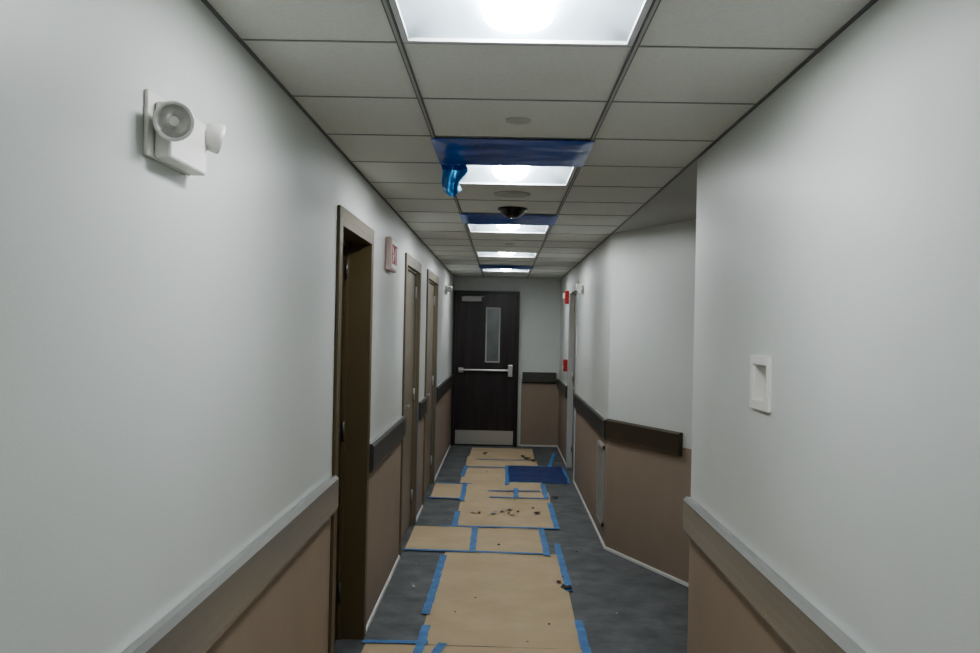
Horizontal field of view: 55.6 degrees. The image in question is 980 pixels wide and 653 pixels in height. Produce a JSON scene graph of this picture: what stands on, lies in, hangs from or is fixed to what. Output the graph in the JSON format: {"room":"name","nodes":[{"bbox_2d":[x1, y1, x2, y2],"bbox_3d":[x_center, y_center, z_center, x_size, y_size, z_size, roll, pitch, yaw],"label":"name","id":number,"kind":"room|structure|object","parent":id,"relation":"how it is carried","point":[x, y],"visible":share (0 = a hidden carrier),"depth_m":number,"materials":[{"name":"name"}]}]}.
{"room":"building corridor","nodes":[
{"label":"building corridor","id":0,"kind":"room"},
{"bbox_2d":[0,0,453,652],"bbox_3d":[-0.729,0.452,5.159,0.150,2.405,16.300,1,0,1],"label":"wall","id":1,"kind":"structure","parent":0,"point":[167,335],"depth_m":1.89,"materials":[{"name":"paint"}]},
{"bbox_2d":[143,89,225,175],"bbox_3d":[-0.630,-0.402,1.965,0.100,0.130,0.333,1,0,1],"label":"emergency light","id":2,"kind":"object","parent":1,"relation":"attached to","point":[173,137],"visible":1,"depth_m":1.86,"materials":[{"name":"white plastic"}]},
{"bbox_2d":[122,475,338,652],"bbox_3d":[-0.706,0.693,0.478,0.032,0.155,6.918,1,0,1],"label":"handrail","id":3,"kind":"object","parent":1,"relation":"attached to","point":[194,625],"visible":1,"depth_m":2.45,"materials":[{"name":"brown wood"}]},
{"bbox_2d":[206,517,330,652],"bbox_3d":[-0.727,1.176,0.476,0.014,0.922,6.942,1,0,1],"label":"wainscot","id":4,"kind":"object","parent":1,"relation":"attached to","point":[291,614],"depth_m":3.25,"materials":[{"name":"brown"}]},
{"bbox_2d":[328,205,373,652],"bbox_3d":[-0.743,0.567,4.473,0.183,2.170,1.040,1,0,1],"label":"door","id":5,"kind":"structure","parent":1,"relation":"in","point":[355,239],"depth_m":4.91,"materials":[{"name":"brown wood"}]},
{"bbox_2d":[366,441,400,632],"bbox_3d":[-0.653,1.198,5.835,0.014,0.922,1.684,1,0,1],"label":"wainscot","id":6,"kind":"object","parent":1,"relation":"attached to","point":[383,557],"depth_m":5.71,"materials":[{"name":"brown"}]},
{"bbox_2d":[369,416,405,472],"bbox_3d":[-0.631,0.715,5.837,0.032,0.155,1.660,1,0,1],"label":"handrail","id":7,"kind":"object","parent":1,"relation":"attached to","point":[383,444],"visible":0.9,"depth_m":5.56,"materials":[{"name":"brown wood"}]},
{"bbox_2d":[385,237,397,272],"bbox_3d":[-0.606,-0.441,5.741,0.040,0.200,0.300,1,0,1],"label":"exit sign","id":8,"kind":"object","parent":1,"relation":"attached to","point":[391,244],"visible":1,"depth_m":5.60,"materials":[{"name":"white plastic"}]},
{"bbox_2d":[399,253,421,556],"bbox_3d":[-0.685,0.566,7.288,0.182,2.195,1.210,1,0,1],"label":"door","id":9,"kind":"structure","parent":1,"relation":"in","point":[413,268],"depth_m":7.57,"materials":[{"name":"brown"}]},
{"bbox_2d":[416,416,423,521],"bbox_3d":[-0.619,1.208,8.249,0.014,0.922,0.714,1,0,1],"label":"wainscot","id":10,"kind":"object","parent":1,"relation":"attached to","point":[421,422],"depth_m":8.30,"materials":[{"name":"brown"}]},
{"bbox_2d":[418,397,427,420],"bbox_3d":[-0.598,0.725,8.251,0.032,0.155,0.690,1,0,1],"label":"handrail","id":11,"kind":"object","parent":1,"relation":"attached to","point":[423,403],"visible":0.9,"depth_m":8.15,"materials":[{"name":"brown wood"}]},
{"bbox_2d":[422,269,438,505],"bbox_3d":[-0.657,0.569,9.308,0.182,2.205,1.390,1,0,1],"label":"door","id":12,"kind":"structure","parent":1,"relation":"in","point":[432,279],"depth_m":9.69,"materials":[{"name":"brown"}]},
{"bbox_2d":[434,387,450,481],"bbox_3d":[-0.573,1.221,11.553,0.014,0.922,3.102,1,0,1],"label":"wainscot","id":13,"kind":"object","parent":1,"relation":"attached to","point":[443,405],"depth_m":11.37,"materials":[{"name":"brown"}]},
{"bbox_2d":[436,374,453,401],"bbox_3d":[-0.552,0.738,11.555,0.032,0.155,3.078,1,0,1],"label":"handrail","id":14,"kind":"object","parent":1,"relation":"attached to","point":[442,388],"visible":1,"depth_m":11.08,"materials":[{"name":"brown wood"}]},
{"bbox_2d":[445,285,451,294],"bbox_3d":[-0.502,-0.448,11.400,0.090,0.117,0.300,1,0,1],"label":"emergency light","id":15,"kind":"object","parent":1,"relation":"attached to","point":[448,289],"visible":1,"depth_m":11.28,"materials":[{"name":"white plastic"}]},
{"bbox_2d":[451,277,560,445],"bbox_3d":[0.228,0.503,13.371,1.834,2.405,0.150,1,0,1],"label":"wall","id":16,"kind":"structure","parent":0,"point":[540,298],"depth_m":13.29,"materials":[{"name":"paint"}]},
{"bbox_2d":[451,290,519,446],"bbox_3d":[-0.066,0.597,13.220,0.937,2.205,0.160,1,0,1],"label":"door","id":17,"kind":"structure","parent":16,"relation":"in","point":[485,323],"depth_m":13.22,"materials":[{"name":"brown wood"}]},
{"bbox_2d":[522,372,555,383],"bbox_3d":[0.703,0.733,13.271,0.481,0.155,0.032,1,0,1],"label":"handrail","id":18,"kind":"object","parent":16,"relation":"attached to","point":[527,377],"visible":1,"depth_m":13.26,"materials":[{"name":"brown wood"}]},
{"bbox_2d":[520,379,558,446],"bbox_3d":[0.709,1.236,13.280,0.538,0.960,0.014,1,0,1],"label":"wainscot","id":19,"kind":"object","parent":16,"relation":"attached to","point":[539,401],"depth_m":13.29,"materials":[{"name":"brown"}]},
{"bbox_2d":[334,445,687,652],"bbox_3d":[0.828,1.737,5.132,3.316,0.100,16.600,1,0,1],"label":"floor","id":20,"kind":"structure","parent":0,"point":[651,608],"depth_m":5.96,"materials":[{"name":"concrete"}]},
{"bbox_2d":[361,447,581,652],"bbox_3d":[-0.031,1.674,7.594,1.202,0.007,10.805,1,0,1],"label":"papers","id":21,"kind":"object","parent":20,"relation":"on","point":[524,590],"visible":1,"depth_m":6.24,"materials":[{"name":"beige paper"}]},
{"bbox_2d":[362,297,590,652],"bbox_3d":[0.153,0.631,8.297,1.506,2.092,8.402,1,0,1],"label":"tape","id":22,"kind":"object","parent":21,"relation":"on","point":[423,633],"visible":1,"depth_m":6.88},
{"bbox_2d":[413,452,616,641],"bbox_3d":[0.166,1.662,8.612,1.307,0.029,7.444,1,0,1],"label":"scraps","id":23,"kind":"object","parent":21,"relation":"on","point":[494,512],"visible":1,"depth_m":8.31,"materials":[{"name":"grey"}]},
{"bbox_2d":[508,465,567,481],"bbox_3d":[0.534,1.690,10.682,0.664,0.010,1.190,1,0,1],"label":"film","id":24,"kind":"object","parent":20,"relation":"on","point":[516,473],"visible":1,"depth_m":10.63,"materials":[{"name":"blue plastic"}]},
{"bbox_2d":[207,0,870,278],"bbox_3d":[0.879,-0.727,5.141,3.316,0.020,16.600,1,0,1],"label":"ceiling","id":25,"kind":"structure","parent":0,"point":[697,75],"depth_m":2.99,"materials":[{"name":"tile"}]},
{"bbox_2d":[482,269,529,271],"bbox_3d":[0.201,-0.755,11.591,0.601,0.104,0.578,1,0,1],"label":"light","id":26,"kind":"object","parent":25,"relation":"in","point":[501,270],"depth_m":11.86,"materials":[{"name":"white plastic"}]},
{"bbox_2d":[478,265,533,269],"bbox_3d":[0.191,-0.696,11.001,0.645,0.011,0.580,1,0,1],"label":"plastic film","id":27,"kind":"object","parent":25,"relation":"attached to","point":[480,266],"visible":1,"depth_m":10.90,"materials":[{"name":"blue plastic"}]},
{"bbox_2d":[476,251,537,257],"bbox_3d":[0.168,-0.765,9.231,0.601,0.104,0.578,1,0,1],"label":"light","id":28,"kind":"object","parent":25,"relation":"in","point":[480,254],"depth_m":9.49,"materials":[{"name":"white plastic"}]},
{"bbox_2d":[466,224,549,233],"bbox_3d":[0.135,-0.774,6.871,0.601,0.104,0.578,1,0,1],"label":"light","id":29,"kind":"object","parent":25,"relation":"in","point":[471,227],"depth_m":7.12,"materials":[{"name":"white plastic"}]},
{"bbox_2d":[459,214,557,225],"bbox_3d":[0.126,-0.715,6.282,0.645,0.011,0.580,1,0,1],"label":"plastic film","id":30,"kind":"object","parent":25,"relation":"attached to","point":[481,219],"visible":0.97,"depth_m":6.23,"materials":[{"name":"blue plastic"}]},
{"bbox_2d":[494,191,529,197],"bbox_3d":[0.122,-0.726,5.122,0.200,0.014,0.200,1,0,1],"label":"smoke detector","id":31,"kind":"object","parent":25,"relation":"attached to","point":[506,194],"visible":1,"depth_m":5.07,"materials":[{"name":"grey paint"}]},
{"bbox_2d":[431,138,594,196],"bbox_3d":[0.091,-0.656,3.925,0.645,0.149,0.578,1,0,1],"label":"plastic film","id":32,"kind":"object","parent":25,"relation":"attached to","point":[453,155],"visible":1,"depth_m":3.90,"materials":[{"name":"blue plastic"}]},
{"bbox_2d":[498,206,527,217],"bbox_3d":[0.140,-0.700,5.742,0.184,0.060,0.184,1,0,1],"label":"dome camera","id":33,"kind":"object","parent":25,"relation":"attached to","point":[508,211],"visible":1,"depth_m":5.68,"materials":[{"name":"black plastic"}]},
{"bbox_2d":[459,165,576,185],"bbox_3d":[0.102,-0.784,4.511,0.601,0.104,0.578,1,0,1],"label":"light","id":34,"kind":"object","parent":25,"relation":"in","point":[476,174],"depth_m":4.75,"materials":[{"name":"white plastic"}]},
{"bbox_2d":[506,117,530,123],"bbox_3d":[0.102,-0.736,3.332,0.090,0.007,0.090,1,0,1],"label":"cover plate","id":35,"kind":"object","parent":25,"relation":"attached to","point":[516,120],"visible":1,"depth_m":3.31,"materials":[{"name":"grey paint"}]},
{"bbox_2d":[389,0,652,46],"bbox_3d":[0.069,-0.794,2.152,0.601,0.104,0.578,1,0,1],"label":"light","id":36,"kind":"object","parent":25,"relation":"in","point":[511,22],"depth_m":2.38,"materials":[{"name":"white plastic"}]},
{"bbox_2d":[201,0,877,278],"bbox_3d":[0.138,-0.729,5.152,1.534,0.006,16.300,1,0,1],"label":"grid","id":37,"kind":"object","parent":25,"relation":"attached to","point":[385,3],"visible":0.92,"depth_m":3.03,"materials":[{"name":"grey metal"}]},
{"bbox_2d":[558,0,979,652],"bbox_3d":[1.696,0.503,5.125,1.632,2.405,16.300,1,0,1],"label":"wall","id":38,"kind":"structure","parent":0,"point":[838,221],"depth_m":2.25,"materials":[{"name":"paint"}]},
{"bbox_2d":[557,391,566,465],"bbox_3d":[0.957,1.275,12.307,0.014,0.885,1.852,1,0,1],"label":"wainscot","id":39,"kind":"object","parent":38,"relation":"attached to","point":[562,417],"depth_m":12.31,"materials":[{"name":"brown"}]},
{"bbox_2d":[557,378,566,398],"bbox_3d":[0.956,0.809,12.309,0.032,0.155,1.828,1,0,1],"label":"handrail","id":40,"kind":"object","parent":38,"relation":"attached to","point":[561,386],"visible":1,"depth_m":12.00,"materials":[{"name":"brown wood"}]},
{"bbox_2d":[562,359,567,371],"bbox_3d":[0.940,0.489,11.686,0.062,0.150,0.100,1,0,1],"label":"alarm pull station","id":41,"kind":"object","parent":38,"relation":"attached to","point":[565,361],"visible":1,"depth_m":11.64,"materials":[{"name":"red plastic"}]},
{"bbox_2d":[563,291,568,303],"bbox_3d":[0.954,-0.366,11.679,0.070,0.160,0.140,1,0,1],"label":"fire alarm strobe","id":42,"kind":"object","parent":38,"relation":"attached to","point":[566,294],"visible":0.98,"depth_m":11.61,"materials":[{"name":"red plastic"}]},
{"bbox_2d":[566,282,577,480],"bbox_3d":[1.024,0.615,10.784,0.164,2.195,1.190,1,0,1],"label":"door","id":43,"kind":"structure","parent":38,"relation":"in","point":[573,292],"depth_m":11.29,"materials":[{"name":"grey"}]},
{"bbox_2d":[576,283,583,293],"bbox_3d":[0.920,-0.395,9.581,0.080,0.104,0.267,1,0,1],"label":"emergency light","id":44,"kind":"object","parent":38,"relation":"attached to","point":[580,288],"visible":1,"depth_m":9.47,"materials":[{"name":"white plastic"}]},
{"bbox_2d":[573,393,605,439],"bbox_3d":[0.905,0.794,8.636,0.032,0.155,3.078,1,0,1],"label":"handrail","id":45,"kind":"object","parent":38,"relation":"attached to","point":[595,419],"visible":1,"depth_m":8.14,"materials":[{"name":"brown wood"}]},
{"bbox_2d":[573,410,607,547],"bbox_3d":[0.906,1.260,8.634,0.014,0.885,3.102,1,0,1],"label":"wainscot","id":46,"kind":"object","parent":38,"relation":"attached to","point":[586,436],"depth_m":8.49,"materials":[{"name":"brown"}]},
{"bbox_2d":[596,440,604,526],"bbox_3d":[0.888,1.252,7.483,0.014,0.630,0.440,1,0,1],"label":"air vent","id":47,"kind":"object","parent":46,"relation":"attached to","point":[599,513],"visible":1,"depth_m":7.45,"materials":[{"name":"grey"}]},
{"bbox_2d":[605,418,682,456],"bbox_3d":[1.078,0.781,6.612,0.032,0.160,0.970,1,0,-23],"label":"handrail","id":48,"kind":"object","parent":38,"relation":"attached to","point":[670,442],"visible":1,"depth_m":6.53,"materials":[{"name":"brown"}]},
{"bbox_2d":[604,440,691,586],"bbox_3d":[1.263,1.252,6.170,0.014,0.897,1.972,1,0,-23],"label":"wainscot","id":49,"kind":"structure","parent":38,"relation":"attached to","point":[647,489],"depth_m":6.53,"materials":[{"name":"brown"}]},
{"bbox_2d":[687,538,792,652],"bbox_3d":[0.792,1.240,0.479,0.014,0.858,6.990,1,0,1],"label":"wainscot","id":50,"kind":"object","parent":38,"relation":"attached to","point":[720,620],"depth_m":3.42,"materials":[{"name":"brown"}]},
{"bbox_2d":[749,355,771,411],"bbox_3d":[0.887,0.177,2.922,0.084,0.169,0.210,1,0,1],"label":"box","id":51,"kind":"object","parent":38,"relation":"attached to","point":[760,366],"visible":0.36,"depth_m":2.99,"materials":[{"name":"white plastic"}]},
{"bbox_2d":[683,497,865,652],"bbox_3d":[0.790,0.788,0.473,0.032,0.155,6.975,1,0,1],"label":"handrail","id":52,"kind":"object","parent":38,"relation":"attached to","point":[802,627],"visible":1,"depth_m":2.73,"materials":[{"name":"brown wood"}]}
]}

